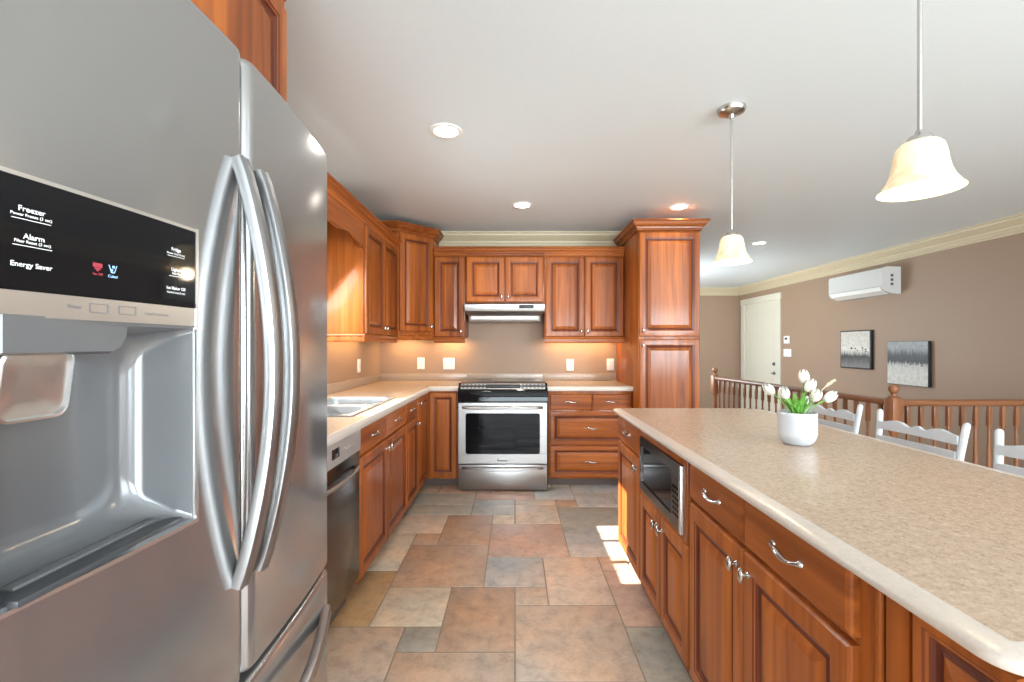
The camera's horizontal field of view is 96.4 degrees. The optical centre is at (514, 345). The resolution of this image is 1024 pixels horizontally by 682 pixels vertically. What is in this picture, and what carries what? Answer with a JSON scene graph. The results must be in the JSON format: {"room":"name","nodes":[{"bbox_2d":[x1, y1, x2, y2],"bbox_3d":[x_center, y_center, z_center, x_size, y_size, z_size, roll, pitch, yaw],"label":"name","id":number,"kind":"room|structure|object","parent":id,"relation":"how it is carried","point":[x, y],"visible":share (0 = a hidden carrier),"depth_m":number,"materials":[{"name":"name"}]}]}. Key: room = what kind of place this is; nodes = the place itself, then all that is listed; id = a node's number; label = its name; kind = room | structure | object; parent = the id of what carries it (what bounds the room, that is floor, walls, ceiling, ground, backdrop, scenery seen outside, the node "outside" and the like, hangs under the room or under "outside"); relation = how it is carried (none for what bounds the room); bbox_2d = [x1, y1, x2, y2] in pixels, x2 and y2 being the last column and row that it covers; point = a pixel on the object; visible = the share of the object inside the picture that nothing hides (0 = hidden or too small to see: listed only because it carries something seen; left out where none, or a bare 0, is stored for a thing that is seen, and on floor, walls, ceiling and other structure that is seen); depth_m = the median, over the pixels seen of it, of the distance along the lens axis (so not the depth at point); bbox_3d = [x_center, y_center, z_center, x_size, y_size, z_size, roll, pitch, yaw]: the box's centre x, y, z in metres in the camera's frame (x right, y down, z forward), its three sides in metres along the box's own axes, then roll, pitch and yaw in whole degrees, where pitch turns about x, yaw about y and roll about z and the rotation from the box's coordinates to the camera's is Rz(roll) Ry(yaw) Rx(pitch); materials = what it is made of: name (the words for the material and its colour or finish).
{"room":"kitchen","nodes":[
{"label":"kitchen","id":0,"kind":"room"},
{"bbox_2d":[327,220,379,383],"bbox_3d":[-1.455,0.050,0.750,0.140,2.400,8.180,0,0,0],"label":"wall","id":1,"kind":"structure","parent":0,"point":[342,357],"depth_m":3.86,"materials":[{"name":"beige paint"}]},
{"bbox_2d":[191,0,286,102],"bbox_3d":[-1.001,-0.820,0.830,0.738,0.480,1.010,0,0,0],"label":"upper cabinet","id":2,"kind":"object","parent":1,"relation":"attached to","point":[257,28],"visible":0.14,"depth_m":1.18,"materials":[{"name":"brown wood"}]},
{"bbox_2d":[357,359,360,372],"bbox_3d":[-1.381,0.180,4.060,0.009,0.118,0.075,0,0,0],"label":"wall outlet","id":3,"kind":"object","parent":1,"relation":"attached to","point":[358,360],"visible":1,"depth_m":4.04,"materials":[{"name":"white plastic"}]},
{"bbox_2d":[327,212,401,342],"bbox_3d":[-1.194,-0.480,3.628,0.374,0.910,0.913,0,0,0],"label":"upper cabinet","id":4,"kind":"object","parent":1,"relation":"attached to","point":[362,283],"visible":0.96,"depth_m":3.19,"materials":[{"name":"brown wood"}]},
{"bbox_2d":[327,172,369,247],"bbox_3d":[-1.040,-0.807,2.716,0.065,0.257,0.939,0,0,0],"label":"window valance","id":5,"kind":"object","parent":4,"relation":"attached to","point":[345,211],"visible":0.64,"depth_m":2.81,"materials":[{"name":"brown wood"}]},
{"bbox_2d":[327,373,466,394],"bbox_3d":[-0.939,0.323,3.032,0.892,0.075,3.336,0,0,0],"label":"backsplash","id":6,"kind":"structure","parent":1,"relation":"attached to","point":[332,388],"depth_m":4.68,"materials":[{"name":"laminate"}]},
{"bbox_2d":[439,231,620,246],"bbox_3d":[0.152,-1.073,0.820,3.075,0.154,8.040,0,0,0],"label":"trim","id":7,"kind":"structure","parent":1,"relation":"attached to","point":[451,238],"depth_m":4.66,"materials":[{"name":"beige paint"}]},
{"bbox_2d":[380,314,616,380],"bbox_3d":[0.107,0.050,4.770,2.985,2.400,0.140,0,0,0],"label":"wall","id":8,"kind":"structure","parent":0,"point":[488,347],"depth_m":4.70,"materials":[{"name":"beige paint"}]},
{"bbox_2d":[380,220,443,339],"bbox_3d":[-1.036,-0.575,4.351,0.649,1.050,0.649,0,0,0],"label":"upper cabinet","id":9,"kind":"object","parent":8,"relation":"attached to","point":[415,251],"visible":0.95,"depth_m":4.20,"materials":[{"name":"brown wood"}]},
{"bbox_2d":[417,358,424,368],"bbox_3d":[-0.965,0.184,4.696,0.075,0.118,0.009,0,0,0],"label":"wall outlet","id":10,"kind":"object","parent":8,"relation":"attached to","point":[420,361],"visible":1,"depth_m":4.69,"materials":[{"name":"white plastic"}]},
{"bbox_2d":[443,358,454,368],"bbox_3d":[-0.678,0.186,4.695,0.118,0.118,0.010,0,0,0],"label":"light switch","id":11,"kind":"object","parent":8,"relation":"attached to","point":[448,363],"visible":1,"depth_m":4.69,"materials":[{"name":"white plastic"}]},
{"bbox_2d":[433,247,467,342],"bbox_3d":[-0.625,-0.480,4.509,0.297,0.910,0.374,0,0,0],"label":"upper cabinet","id":12,"kind":"object","parent":8,"relation":"attached to","point":[450,316],"visible":0.97,"depth_m":4.35,"materials":[{"name":"brown wood"}]},
{"bbox_2d":[465,247,544,303],"bbox_3d":[-0.097,-0.670,4.509,0.756,0.530,0.374,0,0,0],"label":"upper cabinet","id":13,"kind":"object","parent":8,"relation":"attached to","point":[493,275],"visible":0.97,"depth_m":4.35,"materials":[{"name":"brown wood"}]},
{"bbox_2d":[465,304,543,322],"bbox_3d":[-0.098,-0.310,4.495,0.748,0.164,0.401,0,0,0],"label":"range hood","id":14,"kind":"object","parent":13,"relation":"attached to","point":[477,313],"visible":1,"depth_m":4.32,"materials":[{"name":"silver metal"}]},
{"bbox_2d":[467,373,542,377],"bbox_3d":[-0.104,0.323,4.691,0.778,0.075,0.018,0,0,0],"label":"backsplash","id":15,"kind":"structure","parent":8,"relation":"attached to","point":[469,375],"depth_m":4.68,"materials":[{"name":"laminate"}]},
{"bbox_2d":[566,359,573,370],"bbox_3d":[0.565,0.200,4.695,0.075,0.118,0.010,0,0,0],"label":"light switch","id":16,"kind":"object","parent":8,"relation":"attached to","point":[569,362],"visible":1,"depth_m":4.69,"materials":[{"name":"white plastic"}]},
{"bbox_2d":[543,373,616,380],"bbox_3d":[0.661,0.323,4.690,0.753,0.075,0.020,0,0,0],"label":"backsplash","id":17,"kind":"structure","parent":8,"relation":"attached to","point":[546,376],"depth_m":4.68,"materials":[{"name":"laminate"}]},
{"bbox_2d":[543,247,624,342],"bbox_3d":[0.660,-0.480,4.509,0.757,0.910,0.374,0,0,0],"label":"upper cabinet","id":18,"kind":"object","parent":8,"relation":"attached to","point":[584,286],"visible":0.99,"depth_m":4.35,"materials":[{"name":"brown wood"}]},
{"bbox_2d":[607,359,613,369],"bbox_3d":[0.978,0.195,4.696,0.075,0.118,0.009,0,0,0],"label":"wall outlet","id":19,"kind":"object","parent":8,"relation":"attached to","point":[610,362],"visible":1,"depth_m":4.69,"materials":[{"name":"white plastic"}]},
{"bbox_2d":[327,475,691,681],"bbox_3d":[1.478,1.310,2.975,6.005,0.120,12.350,0,0,0],"label":"floor","id":20,"kind":"structure","parent":0,"point":[467,585],"depth_m":2.25,"materials":[{"name":"tile"}]},
{"bbox_2d":[0,0,330,681],"bbox_3d":[-0.860,0.351,0.825,0.907,1.797,0.880,0,0,0],"label":"refrigerator","id":21,"kind":"object","parent":20,"relation":"on","point":[163,205],"visible":1,"depth_m":0.65,"materials":[{"name":"grey metal"}]},
{"bbox_2d":[324,429,360,626],"bbox_3d":[-1.024,0.828,1.950,0.621,0.845,0.598,0,0,0],"label":"dishwasher","id":22,"kind":"object","parent":20,"relation":"on","point":[342,565],"visible":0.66,"depth_m":2.03,"materials":[{"name":"grey metal"}]},
{"bbox_2d":[346,405,405,595],"bbox_3d":[-1.056,0.825,2.746,0.638,0.850,0.966,0,0,0],"label":"base cabinet","id":23,"kind":"object","parent":20,"relation":"on","point":[382,453],"visible":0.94,"depth_m":2.61,"materials":[{"name":"brown wood"}]},
{"bbox_2d":[404,399,420,509],"bbox_3d":[-1.056,0.825,3.423,0.638,0.850,0.382,0,0,0],"label":"base cabinet","id":24,"kind":"object","parent":20,"relation":"on","point":[411,424],"visible":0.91,"depth_m":3.39,"materials":[{"name":"brown wood"}]},
{"bbox_2d":[415,391,458,491],"bbox_3d":[-0.943,0.825,4.156,0.874,0.850,1.078,0,0,0],"label":"base cabinet","id":25,"kind":"object","parent":20,"relation":"on","point":[437,414],"visible":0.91,"depth_m":4.04,"materials":[{"name":"brown wood"}]},
{"bbox_2d":[327,373,466,446],"bbox_3d":[-0.939,0.343,3.032,0.892,0.115,3.336,0,0,0],"label":"countertop","id":26,"kind":"structure","parent":25,"relation":"on","point":[406,387],"depth_m":3.58,"materials":[{"name":"laminate"}]},
{"bbox_2d":[327,397,395,416],"bbox_3d":[-1.052,0.444,2.735,0.465,0.180,0.840,0,0,0],"label":"sink","id":27,"kind":"object","parent":26,"relation":"in","point":[336,406],"visible":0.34,"depth_m":2.79,"materials":[{"name":"white ceramic"}]},
{"bbox_2d":[458,378,547,489],"bbox_3d":[-0.105,0.789,4.263,0.772,0.922,0.815,0,0,0],"label":"range","id":28,"kind":"object","parent":20,"relation":"on","point":[502,422],"visible":1,"depth_m":3.92,"materials":[{"name":"silver metal"}]},
{"bbox_2d":[461,378,545,382],"bbox_3d":[-0.105,0.339,4.340,0.772,0.013,0.650,0,0,0],"label":"cooktop","id":29,"kind":"object","parent":28,"relation":"in","point":[469,380],"depth_m":4.36,"materials":[{"name":"grey"}]},
{"bbox_2d":[547,391,631,484],"bbox_3d":[0.666,0.825,4.354,0.740,0.850,0.681,0,0,0],"label":"base cabinet","id":30,"kind":"object","parent":20,"relation":"on","point":[582,426],"visible":0.94,"depth_m":4.04,"materials":[{"name":"brown wood"}]},
{"bbox_2d":[467,373,632,390],"bbox_3d":[0.273,0.343,4.357,1.531,0.115,0.685,0,0,0],"label":"countertop","id":31,"kind":"structure","parent":30,"relation":"on","point":[555,381],"depth_m":4.68,"materials":[{"name":"laminate"}]},
{"bbox_2d":[618,416,654,609],"bbox_3d":[0.856,0.816,2.382,0.598,0.868,0.453,0,0,0],"label":"base cabinet","id":32,"kind":"object","parent":20,"relation":"on","point":[629,492],"visible":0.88,"depth_m":2.34,"materials":[{"name":"brown wood"}]},
{"bbox_2d":[613,219,710,407],"bbox_3d":[1.299,0.099,4.245,0.646,2.303,0.899,0,0,0],"label":"pantry cabinet","id":33,"kind":"object","parent":20,"relation":"on","point":[658,356],"visible":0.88,"depth_m":3.84,"materials":[{"name":"brown wood"}]},
{"bbox_2d":[640,430,693,681],"bbox_3d":[0.856,0.816,1.853,0.598,0.868,0.600,0,0,0],"label":"base cabinet","id":34,"kind":"object","parent":20,"relation":"on","point":[664,553],"visible":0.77,"depth_m":1.75,"materials":[{"name":"brown wood"}]},
{"bbox_2d":[640,436,683,535],"bbox_3d":[0.840,0.541,1.861,0.529,0.240,0.537,0,0,0],"label":"microwave","id":35,"kind":"object","parent":34,"relation":"in","point":[661,475],"visible":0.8,"depth_m":1.80,"materials":[{"name":"black metal"}]},
{"bbox_2d":[613,408,1023,676],"bbox_3d":[0.991,0.370,1.590,0.858,0.021,2.150,0,0,0],"label":"countertop","id":36,"kind":"structure","parent":34,"relation":"on","point":[941,537],"depth_m":1.01,"materials":[{"name":"laminate"}]},
{"bbox_2d":[777,409,817,445],"bbox_3d":[1.033,0.301,1.677,0.129,0.118,0.129,0,0,0],"label":"pot","id":37,"kind":"object","parent":36,"relation":"on","point":[799,427],"depth_m":1.63,"materials":[{"name":"white ceramic"}]},
{"bbox_2d":[762,369,837,445],"bbox_3d":[1.051,0.224,1.673,0.280,0.273,0.137,0,0,0],"label":"tulips","id":38,"kind":"object","parent":36,"relation":"on","point":[798,426],"visible":1,"depth_m":1.65,"materials":[{"name":"white ceramic"}]},
{"bbox_2d":[690,464,874,681],"bbox_3d":[0.856,0.816,1.161,0.598,0.868,0.780,0,0,0],"label":"base cabinet","id":39,"kind":"object","parent":20,"relation":"on","point":[767,605],"visible":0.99,"depth_m":1.08,"materials":[{"name":"brown wood"}]},
{"bbox_2d":[711,367,902,437],"bbox_3d":[2.815,0.773,4.875,0.085,0.954,2.801,0,0,-4],"label":"stair railing","id":40,"kind":"object","parent":20,"relation":"on","point":[893,404],"visible":0.39,"depth_m":4.22,"materials":[{"name":"brown wood"}]},
{"bbox_2d":[805,396,862,433],"bbox_3d":[1.565,0.775,2.520,0.414,0.952,0.413,0,0,-4],"label":"chair","id":41,"kind":"object","parent":20,"relation":"on","point":[842,413],"visible":0.2,"depth_m":2.44,"materials":[{"name":"white paint"}]},
{"bbox_2d":[875,409,970,460],"bbox_3d":[1.553,0.775,1.958,0.414,0.952,0.413,0,0,-4],"label":"counter stool","id":42,"kind":"object","parent":20,"relation":"on","point":[942,435],"visible":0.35,"depth_m":1.91,"materials":[{"name":"white paint"}]},
{"bbox_2d":[875,588,1023,681],"bbox_3d":[0.870,0.816,0.646,0.570,0.868,0.243,0,0,0],"label":"base cabinet","id":43,"kind":"object","parent":20,"relation":"on","point":[908,648],"visible":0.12,"depth_m":0.67,"materials":[{"name":"brown wood"}]},
{"bbox_2d":[903,399,1023,467],"bbox_3d":[3.697,0.833,3.520,1.482,0.835,0.070,0,0,0],"label":"stair railing","id":44,"kind":"object","parent":20,"relation":"on","point":[934,403],"visible":0.45,"depth_m":3.51,"materials":[{"name":"brown wood"}]},
{"bbox_2d":[993,429,1023,475],"bbox_3d":[1.568,0.775,1.439,0.414,0.952,0.413,0,0,-4],"label":"counter stool","id":45,"kind":"object","parent":20,"relation":"on","point":[1001,450],"visible":0.22,"depth_m":1.61,"materials":[{"name":"white paint"}]},
{"bbox_2d":[284,0,1023,286],"bbox_3d":[1.548,-1.225,2.975,6.145,0.150,12.630,0,0,0],"label":"ceiling","id":46,"kind":"structure","parent":0,"point":[596,115],"depth_m":2.26,"materials":[{"name":"paint"}]},
{"bbox_2d":[429,123,461,138],"bbox_3d":[-0.370,-1.147,2.455,0.176,0.007,0.176,0,0,0],"label":"recessed light","id":47,"kind":"object","parent":46,"relation":"in","point":[440,130],"visible":1,"depth_m":2.45,"materials":[{"name":"white plastic"}]},
{"bbox_2d":[511,202,532,208],"bbox_3d":[0.057,-1.147,3.750,0.176,0.007,0.176,0,0,0],"label":"recessed light","id":48,"kind":"object","parent":46,"relation":"in","point":[519,205],"visible":1,"depth_m":3.74,"materials":[{"name":"white plastic"}]},
{"bbox_2d":[668,204,689,210],"bbox_3d":[1.360,-1.147,3.800,0.176,0.007,0.176,0,0,0],"label":"recessed light","id":49,"kind":"object","parent":46,"relation":"in","point":[676,207],"visible":1,"depth_m":3.80,"materials":[{"name":"white plastic"}]},
{"bbox_2d":[711,101,752,265],"bbox_3d":[1.050,-0.777,2.220,0.181,0.746,0.181,0,0,0],"label":"pendant lamp","id":50,"kind":"object","parent":46,"relation":"hanging from","point":[732,250],"visible":1,"depth_m":2.20,"materials":[{"name":"white glass"}]},
{"bbox_2d":[751,241,767,244],"bbox_3d":[2.740,-1.147,5.140,0.176,0.007,0.176,0,0,0],"label":"recessed light","id":51,"kind":"object","parent":46,"relation":"in","point":[759,242],"visible":1,"depth_m":5.14,"materials":[{"name":"white plastic"}]},
{"bbox_2d":[876,0,967,201],"bbox_3d":[1.057,-0.777,1.196,0.181,0.746,0.181,0,0,0],"label":"pendant lamp","id":52,"kind":"object","parent":46,"relation":"hanging from","point":[922,167],"visible":1,"depth_m":1.18,"materials":[{"name":"white glass"}]},
{"bbox_2d":[700,296,738,407],"bbox_3d":[3.180,0.335,9.220,2.880,2.970,0.140,0,0,0],"label":"wall","id":53,"kind":"structure","parent":0,"point":[719,315],"depth_m":9.15,"materials":[{"name":"beige paint"}]},
{"bbox_2d":[739,232,1023,468],"bbox_3d":[4.550,0.335,2.975,0.140,2.970,12.630,0,0,0],"label":"wall","id":54,"kind":"structure","parent":0,"point":[967,300],"depth_m":4.86,"materials":[{"name":"beige paint"}]},
{"bbox_2d":[741,292,781,411],"bbox_3d":[4.479,0.403,8.370,0.101,2.595,1.350,0,0,0],"label":"door","id":55,"kind":"structure","parent":54,"relation":"in","point":[761,315],"depth_m":8.33,"materials":[{"name":"beige paint"}]},
{"bbox_2d":[783,349,790,356],"bbox_3d":[4.475,0.123,7.529,0.009,0.117,0.194,0,0,0],"label":"light switch","id":56,"kind":"object","parent":54,"relation":"attached to","point":[786,352],"visible":1,"depth_m":7.51,"materials":[{"name":"white plastic"}]},
{"bbox_2d":[784,336,789,343],"bbox_3d":[4.467,-0.095,7.530,0.026,0.124,0.140,0,0,0],"label":"thermostat","id":57,"kind":"object","parent":54,"relation":"attached to","point":[786,338],"visible":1,"depth_m":7.51,"materials":[{"name":"white plastic"}]},
{"bbox_2d":[840,330,872,369],"bbox_3d":[4.458,0.052,5.985,0.040,0.496,0.530,0,0,0],"label":"wall picture","id":58,"kind":"object","parent":54,"relation":"attached to","point":[856,347],"visible":1,"depth_m":5.95,"materials":[{"name":"grey fabric"}]},
{"bbox_2d":[700,212,1023,295],"bbox_3d":[3.110,-1.073,2.975,2.740,0.154,12.350,0,0,0],"label":"trim","id":59,"kind":"structure","parent":54,"relation":"attached to","point":[1013,224],"depth_m":5.31,"materials":[{"name":"beige paint"}]},
{"bbox_2d":[829,266,900,300],"bbox_3d":[4.369,-0.760,5.771,0.223,0.320,0.915,0,0,0],"label":"air conditioner","id":60,"kind":"object","parent":54,"relation":"attached to","point":[883,281],"visible":1,"depth_m":5.57,"materials":[{"name":"white plastic"}]},
{"bbox_2d":[888,341,931,386],"bbox_3d":[4.458,0.200,5.190,0.040,0.500,0.540,0,0,0],"label":"wall picture","id":61,"kind":"object","parent":54,"relation":"attached to","point":[909,362],"visible":1,"depth_m":5.14,"materials":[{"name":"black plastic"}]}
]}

